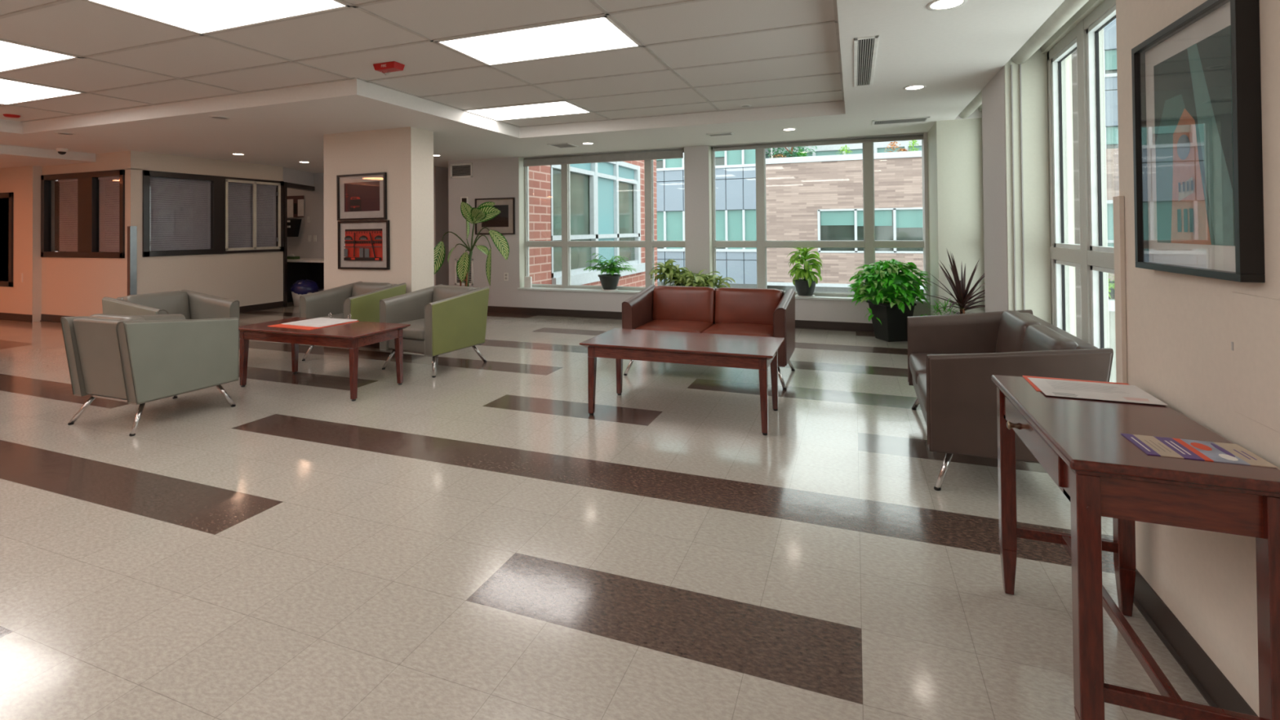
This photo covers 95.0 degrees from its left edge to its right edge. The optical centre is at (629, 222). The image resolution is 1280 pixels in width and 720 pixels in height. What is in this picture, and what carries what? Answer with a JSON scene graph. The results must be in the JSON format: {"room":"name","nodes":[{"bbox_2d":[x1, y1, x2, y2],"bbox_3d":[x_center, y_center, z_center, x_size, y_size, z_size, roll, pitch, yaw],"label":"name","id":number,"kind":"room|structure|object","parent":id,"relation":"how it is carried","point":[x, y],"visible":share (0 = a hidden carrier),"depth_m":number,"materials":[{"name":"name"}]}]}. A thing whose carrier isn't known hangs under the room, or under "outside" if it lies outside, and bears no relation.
{"room":"hospital interior","nodes":[
{"label":"hospital interior","id":0,"kind":"room"},
{"bbox_2d":[0,151,141,321],"bbox_3d":[-9.409,0.252,8.748,6.350,2.300,0.250,-1,-1,21],"label":"wall","id":1,"kind":"structure","parent":0,"point":[74,286],"depth_m":8.20,"materials":[{"name":"beige paint"}]},
{"bbox_2d":[0,192,13,286],"bbox_3d":[-9.250,0.244,8.573,0.970,1.350,0.082,-1,-1,21],"label":"window","id":2,"kind":"structure","parent":1,"relation":"in","point":[2,195],"depth_m":8.38,"materials":[{"name":"black glass"}]},
{"bbox_2d":[40,169,124,257],"bbox_3d":[-7.419,-0.106,8.013,1.860,1.155,0.142,-1,-1,21],"label":"window","id":3,"kind":"structure","parent":1,"relation":"in","point":[77,195],"depth_m":7.92,"materials":[{"name":"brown glass"}]},
{"bbox_2d":[57,178,77,251],"bbox_3d":[-7.737,-0.105,8.133,0.560,0.998,0.035,-1,-1,21],"label":"blind","id":4,"kind":"object","parent":3,"relation":"attached to","point":[70,181],"depth_m":8.15,"materials":[{"name":"plastic"}]},
{"bbox_2d":[97,176,119,251],"bbox_3d":[-6.878,-0.117,7.804,0.560,0.998,0.035,-1,-1,21],"label":"blind","id":5,"kind":"object","parent":3,"relation":"attached to","point":[109,179],"depth_m":7.82,"materials":[{"name":"plastic"}]},
{"bbox_2d":[127,226,137,295],"bbox_3d":[-6.457,0.704,7.614,0.062,1.320,0.077,-1,-1,21],"label":"guard","id":6,"kind":"object","parent":1,"relation":"attached to","point":[131,230],"visible":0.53,"depth_m":7.59,"materials":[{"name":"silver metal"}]},
{"bbox_2d":[141,151,283,306],"bbox_3d":[-6.099,0.223,8.678,0.120,2.300,2.050,-1,-1,21],"label":"wall","id":7,"kind":"structure","parent":0,"point":[251,278],"depth_m":8.62,"materials":[{"name":"beige paint"}]},
{"bbox_2d":[142,169,284,257],"bbox_3d":[-6.083,-0.115,8.683,0.145,1.145,2.035,-1,-1,21],"label":"window","id":8,"kind":"structure","parent":7,"relation":"in","point":[175,213],"depth_m":8.56,"materials":[{"name":"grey glass"}]},
{"bbox_2d":[149,176,211,250],"bbox_3d":[-6.277,-0.120,8.192,0.035,0.993,0.830,-1,-1,21],"label":"blind","id":9,"kind":"object","parent":8,"relation":"attached to","point":[208,220],"depth_m":8.19,"materials":[{"name":"plastic"}]},
{"bbox_2d":[227,182,276,248],"bbox_3d":[-5.908,-0.112,9.154,0.035,0.993,0.850,-1,-1,21],"label":"blind","id":10,"kind":"object","parent":8,"relation":"attached to","point":[265,197],"depth_m":9.15,"materials":[{"name":"plastic"}]},
{"bbox_2d":[283,167,314,186],"bbox_3d":[-5.777,-0.788,10.196,0.079,0.250,1.101,0,-1,-4],"label":"trim","id":11,"kind":"structure","parent":7,"relation":"attached to","point":[290,175],"depth_m":10.16,"materials":[{"name":"grey paint"}]},
{"bbox_2d":[283,182,315,306],"bbox_3d":[-5.770,0.359,10.164,0.173,2.055,1.141,0,-1,-6],"label":"trim","id":12,"kind":"structure","parent":7,"relation":"attached to","point":[291,185],"depth_m":9.63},
{"bbox_2d":[98,166,448,291],"bbox_3d":[-6.029,0.233,9.600,5.548,2.300,3.139,-1,-1,14],"label":"wall","id":13,"kind":"structure","parent":0,"point":[299,246],"depth_m":10.65,"materials":[{"name":"grey paint"}]},
{"bbox_2d":[0,301,283,323],"bbox_3d":[-7.811,1.350,9.734,8.400,0.100,3.288,-1,-1,21],"label":"baseboard","id":14,"kind":"structure","parent":13,"relation":"attached to","point":[3,316],"depth_m":8.41,"materials":[{"name":"plastic"}]},
{"bbox_2d":[287,218,302,236],"bbox_3d":[-6.277,0.094,10.844,0.440,0.330,0.135,-1,-1,21],"label":"file","id":15,"kind":"object","parent":13,"relation":"attached to","point":[293,224],"visible":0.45,"depth_m":10.78,"materials":[{"name":"black plastic"}]},
{"bbox_2d":[287,195,304,217],"bbox_3d":[-6.214,-0.301,10.882,0.500,0.400,0.026,-1,-1,21],"label":"cork board","id":16,"kind":"object","parent":13,"relation":"attached to","point":[295,204],"visible":0.82,"depth_m":10.86,"materials":[{"name":"paper"}]},
{"bbox_2d":[0,0,844,127],"bbox_3d":[-3.387,-1.154,2.878,8.270,0.026,9.272,-1,-1,21],"label":"ceiling","id":17,"kind":"structure","parent":13,"relation":"attached to","point":[694,56],"depth_m":4.07,"materials":[{"name":"tile"}]},
{"bbox_2d":[0,40,80,72],"bbox_3d":[-4.391,-1.122,3.924,1.181,0.008,0.592,-1,-1,21],"label":"ceiling light","id":18,"kind":"object","parent":17,"relation":"attached to","point":[13,56],"visible":1,"depth_m":3.97,"materials":[{"name":"white"}]},
{"bbox_2d":[0,78,84,105],"bbox_3d":[-5.296,-1.103,4.931,1.181,0.008,0.592,-1,-1,21],"label":"ceiling light","id":19,"kind":"object","parent":17,"relation":"attached to","point":[11,92],"visible":1,"depth_m":4.97,"materials":[{"name":"white"}]},
{"bbox_2d":[85,0,350,35],"bbox_3d":[-2.141,-1.151,3.061,1.181,0.008,0.592,-1,-1,21],"label":"ceiling light","id":20,"kind":"object","parent":17,"relation":"attached to","point":[202,17],"visible":1,"depth_m":3.17,"materials":[{"name":"white"}]},
{"bbox_2d":[373,61,404,75],"bbox_3d":[-1.736,-1.105,4.236,0.197,0.082,0.107,-1,-1,21],"label":"fire alarm strobe","id":21,"kind":"object","parent":17,"relation":"attached to","point":[393,66],"visible":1,"depth_m":4.20,"materials":[{"name":"red plastic"}]},
{"bbox_2d":[463,100,591,120],"bbox_3d":[-1.038,-1.128,5.939,1.181,0.008,0.592,-1,-1,21],"label":"ceiling light","id":22,"kind":"object","parent":17,"relation":"attached to","point":[558,108],"visible":0.87,"depth_m":5.91,"materials":[{"name":"white"}]},
{"bbox_2d":[435,15,641,66],"bbox_3d":[-0.575,-1.157,3.781,1.181,0.008,0.592,-1,-1,21],"label":"ceiling light","id":23,"kind":"object","parent":17,"relation":"attached to","point":[601,33],"visible":1,"depth_m":3.75,"materials":[{"name":"white"}]},
{"bbox_2d":[323,126,434,293],"bbox_3d":[-2.739,0.168,6.402,1.205,2.300,0.345,-1,-1,21],"label":"wall column","id":24,"kind":"structure","parent":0,"point":[406,154],"depth_m":6.18,"materials":[{"name":"beige paint"}]},
{"bbox_2d":[336,172,386,220],"bbox_3d":[-2.854,-0.277,6.249,0.669,0.497,0.030,-1,-1,21],"label":"framed picture","id":25,"kind":"object","parent":24,"relation":"attached to","point":[360,197],"visible":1,"depth_m":6.25,"materials":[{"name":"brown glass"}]},
{"bbox_2d":[344,181,379,212],"bbox_3d":[-2.853,-0.279,6.251,0.492,0.316,0.006,-1,-1,21],"label":"print","id":26,"kind":"object","parent":25,"relation":"attached to","point":[359,196],"depth_m":6.25},
{"bbox_2d":[337,220,390,269],"bbox_3d":[-2.828,0.235,6.234,0.693,0.519,0.031,-1,-1,21],"label":"framed picture","id":27,"kind":"object","parent":24,"relation":"attached to","point":[362,244],"visible":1,"depth_m":6.23,"materials":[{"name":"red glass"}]},
{"bbox_2d":[343,228,382,260],"bbox_3d":[-2.830,0.233,6.230,0.516,0.338,0.021,-1,-1,21],"label":"print","id":28,"kind":"object","parent":27,"relation":"attached to","point":[359,244],"depth_m":6.23},
{"bbox_2d":[0,0,1064,181],"bbox_3d":[-5.713,-0.998,4.529,16.300,0.260,13.300,-1,-1,21],"label":"ceiling","id":29,"kind":"structure","parent":0,"point":[955,53],"depth_m":5.74,"materials":[{"name":"paint"}]},
{"bbox_2d":[547,142,579,148],"bbox_3d":[-0.834,-0.983,7.456,0.285,0.008,0.340,-1,-1,21],"label":"ceiling vent","id":30,"kind":"object","parent":29,"relation":"in","point":[562,144],"visible":1,"depth_m":7.44,"materials":[{"name":"white plastic"}]},
{"bbox_2d":[853,35,879,87],"bbox_3d":[1.557,-1.044,3.881,0.132,0.008,1.215,-1,-1,21],"label":"ceiling vent","id":31,"kind":"object","parent":29,"relation":"in","point":[865,48],"visible":1,"depth_m":3.75,"materials":[{"name":"white plastic"}]},
{"bbox_2d":[871,116,929,125],"bbox_3d":[2.740,-1.031,5.936,0.520,0.008,0.260,-1,-1,21],"label":"ceiling vent","id":32,"kind":"object","parent":29,"relation":"in","point":[921,119],"visible":1,"depth_m":5.92,"materials":[{"name":"white metal"}]},
{"bbox_2d":[903,84,926,90],"bbox_3d":[2.204,-1.043,4.524,0.160,0.006,0.160,-1,-1,21],"label":"recessed light","id":33,"kind":"object","parent":29,"relation":"in","point":[913,87],"visible":1,"depth_m":4.53,"materials":[{"name":"white plastic"}]},
{"bbox_2d":[926,0,967,11],"bbox_3d":[1.532,-1.057,2.829,0.176,0.006,0.176,-1,-1,21],"label":"recessed light","id":34,"kind":"object","parent":29,"relation":"in","point":[936,4],"visible":1,"depth_m":2.84,"materials":[{"name":"white plastic"}]},
{"bbox_2d":[959,89,982,118],"bbox_3d":[3.109,-1.091,5.238,0.096,0.096,1.300,-1,-1,21],"label":"roller shade","id":35,"kind":"object","parent":29,"relation":"attached to","point":[976,102],"visible":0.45,"depth_m":5.33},
{"bbox_2d":[0,301,1209,719],"bbox_3d":[-5.660,1.324,4.717,16.490,0.001,13.716,-1,-1,21],"label":"floor","id":36,"kind":"structure","parent":0,"point":[468,541],"depth_m":2.26,"materials":[{"name":"tile"}]},
{"bbox_2d":[60,313,238,436],"bbox_3d":[-3.193,0.942,3.947,0.660,0.703,0.713,-1,-1,21],"label":"armchair","id":37,"kind":"object","parent":36,"relation":"on","point":[131,359],"visible":1,"depth_m":3.72,"materials":[{"name":"grey leather"}]},
{"bbox_2d":[88,313,145,320],"bbox_3d":[-3.266,0.752,3.760,0.464,0.325,0.146,-1,-1,21],"label":"cushion","id":38,"kind":"object","parent":37,"relation":"on","point":[100,316],"depth_m":3.69,"materials":[{"name":"grey leather"}]},
{"bbox_2d":[102,289,239,350],"bbox_3d":[-3.924,0.961,5.049,0.713,0.703,0.680,-1,-1,20],"label":"armchair","id":39,"kind":"object","parent":36,"relation":"on","point":[192,304],"visible":0.37,"depth_m":5.18,"materials":[{"name":"grey leather"}]},
{"bbox_2d":[123,290,190,319],"bbox_3d":[-4.114,0.775,5.121,0.146,0.325,0.484,-1,-1,20],"label":"cushion","id":40,"kind":"object","parent":39,"relation":"on","point":[175,302],"depth_m":5.15,"materials":[{"name":"grey leather"}]},
{"bbox_2d":[289,279,319,306],"bbox_3d":[-5.436,1.163,9.832,0.470,0.434,0.421,-1,-1,21],"label":"waste bin","id":41,"kind":"object","parent":36,"relation":"on","point":[300,287],"visible":0.77,"depth_m":9.68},
{"bbox_2d":[287,257,324,302],"bbox_3d":[-5.607,1.015,10.325,2.700,0.745,0.590,-1,-1,21],"label":"desk","id":42,"kind":"object","parent":36,"relation":"on","point":[311,268],"visible":0.09,"depth_m":10.53,"materials":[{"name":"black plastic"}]},
{"bbox_2d":[287,257,324,262],"bbox_3d":[-5.610,0.660,10.329,2.700,0.035,0.590,-1,-1,21],"label":"countertop","id":43,"kind":"structure","parent":42,"relation":"on","point":[301,260],"depth_m":10.07,"materials":[{"name":"white plastic"}]},
{"bbox_2d":[238,317,410,400],"bbox_3d":[-2.449,1.058,4.669,1.265,0.475,0.580,-1,-1,21],"label":"coffee table","id":44,"kind":"object","parent":36,"relation":"on","point":[353,335],"visible":0.91,"depth_m":4.52,"materials":[{"name":"brown wood"}]},
{"bbox_2d":[267,312,359,329],"bbox_3d":[-2.571,0.796,4.788,0.502,0.054,0.485,-1,-1,21],"label":"clipboard","id":45,"kind":"object","parent":44,"relation":"on","point":[318,322],"visible":1,"depth_m":4.75,"materials":[{"name":"paper"}]},
{"bbox_2d":[299,281,406,360],"bbox_3d":[-2.698,0.959,5.762,0.660,0.703,0.713,-1,-1,22],"label":"armchair","id":46,"kind":"object","parent":36,"relation":"on","point":[361,300],"visible":0.56,"depth_m":5.65,"materials":[{"name":"grey leather"}]},
{"bbox_2d":[315,313,342,319],"bbox_3d":[-2.727,0.951,5.692,0.464,0.128,0.561,-1,-1,22],"label":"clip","id":47,"kind":"object","parent":46,"relation":"on","point":[317,315],"depth_m":5.65,"materials":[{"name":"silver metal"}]},
{"bbox_2d":[351,281,391,297],"bbox_3d":[-2.624,0.771,5.951,0.464,0.325,0.146,-1,-1,22],"label":"cushion","id":48,"kind":"object","parent":46,"relation":"on","point":[357,288],"depth_m":5.93,"materials":[{"name":"grey leather"}]},
{"bbox_2d":[379,284,488,377],"bbox_3d":[-1.760,0.946,5.335,0.660,0.703,0.713,-1,-1,28],"label":"armchair","id":49,"kind":"object","parent":36,"relation":"on","point":[442,319],"visible":0.94,"depth_m":5.18,"materials":[{"name":"green leather"}]},
{"bbox_2d":[400,318,424,340],"bbox_3d":[-1.796,0.938,5.268,0.464,0.128,0.561,-1,-1,28],"label":"seat cushion","id":50,"kind":"object","parent":49,"relation":"on","point":[415,331],"depth_m":5.01,"materials":[{"name":"grey leather"}]},
{"bbox_2d":[431,284,474,302],"bbox_3d":[-1.665,0.758,5.514,0.464,0.325,0.146,-1,-1,28],"label":"cushion","id":51,"kind":"object","parent":49,"relation":"on","point":[439,292],"depth_m":5.50,"materials":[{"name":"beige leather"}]},
{"bbox_2d":[434,201,509,286],"bbox_3d":[-2.083,0.520,7.743,1.094,1.616,0.455,-1,-1,21],"label":"potted dieffenbachia","id":52,"kind":"object","parent":36,"relation":"on","point":[486,211],"visible":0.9,"depth_m":7.70,"materials":[{"name":"green plant"}]},
{"bbox_2d":[579,328,784,435],"bbox_3d":[0.364,1.023,3.906,1.245,0.480,0.610,-1,-1,21],"label":"coffee table","id":53,"kind":"object","parent":36,"relation":"on","point":[747,352],"visible":1,"depth_m":3.78,"materials":[{"name":"brown wood"}]},
{"bbox_2d":[648,259,735,288],"bbox_3d":[0.775,0.874,7.197,1.107,0.840,0.578,-1,-1,21],"label":"plant","id":54,"kind":"object","parent":36,"relation":"on","point":[686,277],"visible":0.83,"depth_m":7.18,"materials":[{"name":"plant"}]},
{"bbox_2d":[622,284,795,390],"bbox_3d":[0.685,0.921,4.979,1.340,0.703,0.713,-1,-1,21],"label":"sofa","id":55,"kind":"object","parent":36,"relation":"on","point":[753,312],"visible":0.77,"depth_m":5.01,"materials":[{"name":"brown leather"}]},
{"bbox_2d":[635,319,713,333],"bbox_3d":[0.390,0.916,5.013,0.569,0.128,0.561,-1,-1,21],"label":"seat cushion","id":56,"kind":"object","parent":55,"relation":"on","point":[695,326],"depth_m":4.94,"materials":[{"name":"leather"}]},
{"bbox_2d":[652,285,715,323],"bbox_3d":[0.490,0.737,5.274,0.569,0.325,0.146,-1,-1,21],"label":"cushion","id":57,"kind":"object","parent":55,"relation":"on","point":[696,304],"depth_m":5.22,"materials":[{"name":"leather"}]},
{"bbox_2d":[702,322,773,337],"bbox_3d":[0.925,0.909,4.803,0.569,0.128,0.561,-1,-1,21],"label":"seat cushion","id":58,"kind":"object","parent":55,"relation":"on","point":[753,329],"depth_m":4.71,"materials":[{"name":"leather"}]},
{"bbox_2d":[714,287,782,324],"bbox_3d":[1.025,0.730,5.064,0.569,0.325,0.146,-1,-1,21],"label":"cushion","id":59,"kind":"object","parent":55,"relation":"on","point":[731,304],"depth_m":5.02,"materials":[{"name":"leather"}]},
{"bbox_2d":[847,258,931,342],"bbox_3d":[2.828,0.829,6.392,0.910,0.882,0.735,0,-1,-11],"label":"potted plant","id":60,"kind":"object","parent":36,"relation":"on","point":[891,293],"visible":0.98,"depth_m":6.24,"materials":[{"name":"plant"}]},
{"bbox_2d":[866,300,916,342],"bbox_3d":[2.852,1.065,6.379,0.360,0.410,0.360,0,-1,-11],"label":"planter","id":61,"kind":"object","parent":60,"relation":"attached to","point":[893,327],"depth_m":6.25,"materials":[{"name":"plastic"}]},
{"bbox_2d":[924,248,985,315],"bbox_3d":[3.186,0.744,5.596,0.818,1.028,0.819,-1,-1,43],"label":"cordyline","id":62,"kind":"object","parent":36,"relation":"on","point":[962,295],"visible":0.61,"depth_m":5.60,"materials":[{"name":"red plant"}]},
{"bbox_2d":[906,309,1113,490],"bbox_3d":[1.960,0.890,3.213,0.713,0.703,1.330,-1,-1,22],"label":"sofa","id":63,"kind":"object","parent":36,"relation":"on","point":[953,359],"visible":0.75,"depth_m":2.70,"materials":[{"name":"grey leather"}]},
{"bbox_2d":[916,373,926,412],"bbox_3d":[1.784,0.881,2.976,0.561,0.128,0.564,-1,-1,22],"label":"seat cushion","id":64,"kind":"object","parent":63,"relation":"on","point":[922,377],"depth_m":3.07,"materials":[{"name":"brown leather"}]},
{"bbox_2d":[909,352,945,384],"bbox_3d":[1.994,0.885,3.506,0.561,0.128,0.564,-1,-1,22],"label":"seat cushion","id":65,"kind":"object","parent":63,"relation":"on","point":[917,361],"depth_m":3.57,"materials":[{"name":"brown leather"}]},
{"bbox_2d":[995,310,1040,352],"bbox_3d":[2.251,0.700,3.406,0.146,0.325,0.564,-1,-1,22],"label":"cushion","id":66,"kind":"object","parent":63,"relation":"on","point":[1011,326],"depth_m":3.37,"materials":[{"name":"brown leather"}]},
{"bbox_2d":[1021,324,1078,351],"bbox_3d":[2.041,0.696,2.876,0.146,0.325,0.564,-1,-1,22],"label":"cushion","id":67,"kind":"object","parent":63,"relation":"on","point":[1035,337],"depth_m":2.84,"materials":[{"name":"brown leather"}]},
{"bbox_2d":[991,374,1279,719],"bbox_3d":[1.273,0.871,1.569,0.404,0.715,0.795,-1,-1,21],"label":"console table","id":68,"kind":"object","parent":36,"relation":"on","point":[1080,443],"visible":0.92,"depth_m":1.27,"materials":[{"name":"brown wood"}]},
{"bbox_2d":[1022,375,1168,405],"bbox_3d":[1.414,0.513,1.809,0.299,0.004,0.263,-1,-1,21],"label":"paper notice","id":69,"kind":"object","parent":68,"relation":"on","point":[1068,388],"visible":1,"depth_m":1.79,"materials":[{"name":"paper"}]},
{"bbox_2d":[1120,433,1278,468],"bbox_3d":[1.270,0.509,1.319,0.217,0.002,0.140,-1,-1,21],"label":"brochure","id":70,"kind":"object","parent":68,"relation":"on","point":[1230,453],"visible":1,"depth_m":1.31,"materials":[{"name":"multicoloured paper"}]},
{"bbox_2d":[448,132,930,323],"bbox_3d":[-0.647,0.518,8.893,10.400,3.620,1.300,-1,-1,21],"label":"wall","id":71,"kind":"structure","parent":0,"point":[492,178],"depth_m":8.24,"materials":[{"name":"grey paint"}]},
{"bbox_2d":[450,163,472,178],"bbox_3d":[-2.559,-0.795,8.936,0.400,0.220,0.010,-1,-1,21],"label":"air vent","id":72,"kind":"object","parent":71,"relation":"in","point":[460,170],"visible":1,"depth_m":8.93,"materials":[{"name":"white metal"}]},
{"bbox_2d":[454,258,473,285],"bbox_3d":[-2.509,0.745,8.904,0.330,0.400,0.010,-1,-1,21],"label":"air vent","id":73,"kind":"object","parent":71,"relation":"in","point":[471,269],"visible":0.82,"depth_m":8.87,"materials":[{"name":"white metal"}]},
{"bbox_2d":[475,197,515,234],"bbox_3d":[-1.997,-0.097,8.703,0.680,0.540,0.030,-1,-1,21],"label":"framed picture","id":74,"kind":"object","parent":71,"relation":"attached to","point":[504,223],"visible":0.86,"depth_m":8.67,"materials":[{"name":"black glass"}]},
{"bbox_2d":[481,204,508,226],"bbox_3d":[-1.996,-0.100,8.707,0.470,0.325,0.004,-1,-1,21],"label":"print","id":75,"kind":"object","parent":74,"relation":"attached to","point":[501,220],"depth_m":8.67},
{"bbox_2d":[517,148,685,293],"bbox_3d":[-0.402,-0.011,8.222,2.550,1.940,0.265,-1,-1,21],"label":"window","id":76,"kind":"structure","parent":71,"relation":"in","point":[566,243],"depth_m":8.46,"materials":[{"name":"metal"}]},
{"bbox_2d":[523,149,684,166],"bbox_3d":[-0.414,-0.906,8.222,2.430,0.122,0.056,-1,-1,21],"label":"roller shade","id":77,"kind":"object","parent":76,"relation":"attached to","point":[671,153],"visible":1,"depth_m":8.17,"materials":[{"name":"fabric"}]},
{"bbox_2d":[582,250,637,290],"bbox_3d":[-0.286,0.634,8.104,0.797,0.595,0.671,0,-1,-3],"label":"potted palm","id":78,"kind":"object","parent":76,"relation":"on","point":[609,282],"visible":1,"depth_m":8.03,"materials":[{"name":"plant"}]},
{"bbox_2d":[598,274,621,289],"bbox_3d":[-0.273,0.820,8.126,0.318,0.200,0.318,-1,-1,21],"label":"pot","id":79,"kind":"object","parent":78,"relation":"attached to","point":[608,282],"depth_m":8.03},
{"bbox_2d":[487,306,874,332],"bbox_3d":[0.319,1.258,7.811,6.620,0.100,0.018,-1,-1,21],"label":"baseboard","id":80,"kind":"structure","parent":71,"relation":"attached to","point":[802,324],"depth_m":8.08,"materials":[{"name":"plastic"}]},
{"bbox_2d":[708,132,930,302],"bbox_3d":[2.254,-0.046,7.204,2.580,1.940,0.265,-1,-1,21],"label":"window","id":81,"kind":"structure","parent":71,"relation":"in","point":[868,244],"depth_m":7.32,"materials":[{"name":"metal"}]},
{"bbox_2d":[786,247,822,297],"bbox_3d":[2.154,0.602,7.193,0.437,0.595,0.445,-1,-1,21],"label":"potted plant","id":82,"kind":"object","parent":81,"relation":"on","point":[805,287],"visible":1,"depth_m":7.11,"materials":[{"name":"plant"}]},
{"bbox_2d":[793,278,816,296],"bbox_3d":[2.159,0.793,7.193,0.286,0.190,0.286,-1,-1,21],"label":"pot","id":83,"kind":"object","parent":82,"relation":"attached to","point":[805,286],"depth_m":7.10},
{"bbox_2d":[712,134,923,151],"bbox_3d":[2.242,-0.973,7.204,2.460,0.057,0.056,-1,-1,21],"label":"roller shade","id":84,"kind":"object","parent":81,"relation":"attached to","point":[918,136],"visible":1,"depth_m":7.14,"materials":[{"name":"fabric"}]},
{"bbox_2d":[928,118,984,315],"bbox_3d":[3.472,0.038,6.230,0.430,2.450,0.750,-1,-1,21],"label":"column","id":85,"kind":"structure","parent":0,"point":[955,177],"depth_m":5.90,"materials":[{"name":"paint"}]},
{"bbox_2d":[982,48,1040,311],"bbox_3d":[2.777,0.046,4.237,0.241,2.400,0.730,-1,-1,21],"label":"wall pier","id":86,"kind":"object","parent":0,"point":[993,132],"visible":0.21,"depth_m":4.24,"materials":[{"name":"grey paint"}]},
{"bbox_2d":[978,0,1104,337],"bbox_3d":[1.778,0.408,1.029,0.240,3.620,12.150,-1,-1,21],"label":"wall","id":87,"kind":"structure","parent":0,"point":[1091,5],"depth_m":3.78,"materials":[{"name":"paint"}]},
{"bbox_2d":[981,117,985,311],"bbox_3d":[3.306,-0.121,5.165,0.095,1.975,1.360,-1,-1,21],"label":"window","id":88,"kind":"structure","parent":87,"relation":"in","point":[981,117],"depth_m":5.80,"materials":[{"name":"metal"}]},
{"bbox_2d":[1010,63,1025,310],"bbox_3d":[2.587,0.094,3.895,0.057,2.300,0.016,-1,-1,21],"label":"trim","id":89,"kind":"structure","parent":87,"relation":"attached to","point":[1011,84],"depth_m":3.89,"materials":[{"name":"paint"}]},
{"bbox_2d":[1004,49,1051,324],"bbox_3d":[2.778,0.046,4.234,0.238,2.400,0.755,-1,-1,21],"label":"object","id":90,"kind":"structure","parent":87,"relation":"attached to","point":[1034,69],"depth_m":3.88,"materials":[{"name":"paint"}]},
{"bbox_2d":[1047,0,1115,382],"bbox_3d":[2.416,-0.007,2.841,0.095,2.240,2.105,-1,-1,21],"label":"window","id":91,"kind":"structure","parent":87,"relation":"in","point":[1095,260],"depth_m":3.23,"materials":[{"name":"metal"}]},
{"bbox_2d":[1011,0,1088,64],"bbox_3d":[2.223,-1.109,2.927,0.096,0.096,2.070,-1,-1,21],"label":"roller shade","id":92,"kind":"object","parent":91,"relation":"attached to","point":[1068,8],"visible":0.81,"depth_m":3.24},
{"bbox_2d":[1115,0,1279,716],"bbox_3d":[0.599,-0.024,-1.305,0.360,2.450,6.940,-1,-1,21],"label":"wall","id":93,"kind":"structure","parent":0,"point":[1180,329],"depth_m":1.54,"materials":[{"name":"beige paint"}]},
{"bbox_2d":[1112,195,1127,383],"bbox_3d":[1.676,0.570,1.978,0.034,1.320,0.052,-1,-1,21],"label":"guard","id":94,"kind":"object","parent":93,"relation":"attached to","point":[1118,201],"visible":0.29,"depth_m":1.97,"materials":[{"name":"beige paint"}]},
{"bbox_2d":[1133,569,1257,716],"bbox_3d":[1.483,1.171,1.056,0.428,0.100,11.800,-1,-1,21],"label":"baseboard","id":95,"kind":"structure","parent":93,"relation":"attached to","point":[1217,691],"depth_m":1.60,"materials":[{"name":"plastic"}]},
{"bbox_2d":[1131,0,1265,282],"bbox_3d":[1.476,-0.202,1.551,0.042,0.672,0.525,-1,-1,21],"label":"framed picture","id":96,"kind":"object","parent":93,"relation":"attached to","point":[1197,158],"visible":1,"depth_m":1.49,"materials":[{"name":"black plastic"}]},
{"bbox_2d":[1153,25,1235,245],"bbox_3d":[1.479,-0.204,1.550,0.007,0.518,0.375,-1,-1,21],"label":"print","id":97,"kind":"object","parent":96,"relation":"attached to","point":[1193,147],"depth_m":1.52},
{"bbox_2d":[1231,291,1279,432],"bbox_3d":[1.359,0.306,1.177,0.006,0.285,0.486,-1,-1,21],"label":"access panel","id":98,"kind":"object","parent":93,"relation":"attached to","point":[1255,320],"visible":1,"depth_m":1.32,"materials":[{"name":"beige paint"}]},
{"label":"outside","id":99,"kind":"structure","parent":0,"visible":0},
{"bbox_3d":[17.856,5.697,46.364,120.000,0.200,83.800,-1,-1,21],"label":"ground","id":100,"kind":"structure","parent":99,"visible":0},
{"bbox_2d":[528,159,657,287],"bbox_3d":[-0.867,1.268,12.163,1.030,8.200,6.620,-1,-1,21],"label":"building","id":101,"kind":"structure","parent":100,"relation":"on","point":[607,199],"depth_m":11.40,"materials":[{"name":"red brick"}]},
{"bbox_2d":[656,148,771,288],"bbox_3d":[1.459,-0.967,28.474,10.450,13.000,3.050,-1,-1,21],"label":"building","id":102,"kind":"structure","parent":100,"relation":"on","point":[735,170],"depth_m":25.86,"materials":[{"name":"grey glass"}]},
{"bbox_2d":[765,139,924,293],"bbox_3d":[12.242,0.205,25.384,11.830,10.400,5.080,-1,-1,21],"label":"building","id":103,"kind":"structure","parent":100,"relation":"on","point":[818,196],"depth_m":24.23,"materials":[{"name":"brick"}]},
{"bbox_2d":[765,146,817,157],"bbox_3d":[7.072,-3.142,25.725,2.312,1.245,1.344,-1,-1,21],"label":"tree","id":104,"kind":"object","parent":103,"relation":"on","point":[790,153],"visible":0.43,"depth_m":25.65,"materials":[{"name":"green plant"}]},
{"bbox_2d":[1106,148,1119,280],"bbox_3d":[21.068,1.304,20.947,7.700,7.950,3.030,-1,-1,21],"label":"annex","id":105,"kind":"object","parent":100,"relation":"on","point":[1112,154],"visible":0.02,"depth_m":20.87,"materials":[{"name":"brick"}]},
{"bbox_2d":[1103,17,1118,148],"bbox_3d":[21.042,-6.711,21.011,7.700,8.080,3.050,-1,-1,21],"label":"tower building","id":106,"kind":"structure","parent":105,"relation":"on","point":[1109,30],"depth_m":20.93,"materials":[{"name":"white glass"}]},
{"bbox_2d":[1108,280,1116,382],"bbox_3d":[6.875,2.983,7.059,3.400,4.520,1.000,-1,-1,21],"label":"stone planter","id":107,"kind":"object","parent":100,"relation":"on","point":[1111,300],"visible":0.02,"depth_m":7.01,"materials":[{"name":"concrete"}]},
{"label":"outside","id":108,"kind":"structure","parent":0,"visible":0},
{"bbox_2d":[1071,49,1081,339],"bbox_3d":[3.226,1.243,4.317,0.270,8.000,0.660,-1,-1,21],"label":"pier","id":109,"kind":"structure","parent":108,"point":[1074,63],"depth_m":4.04,"materials":[{"name":"grey paint"}]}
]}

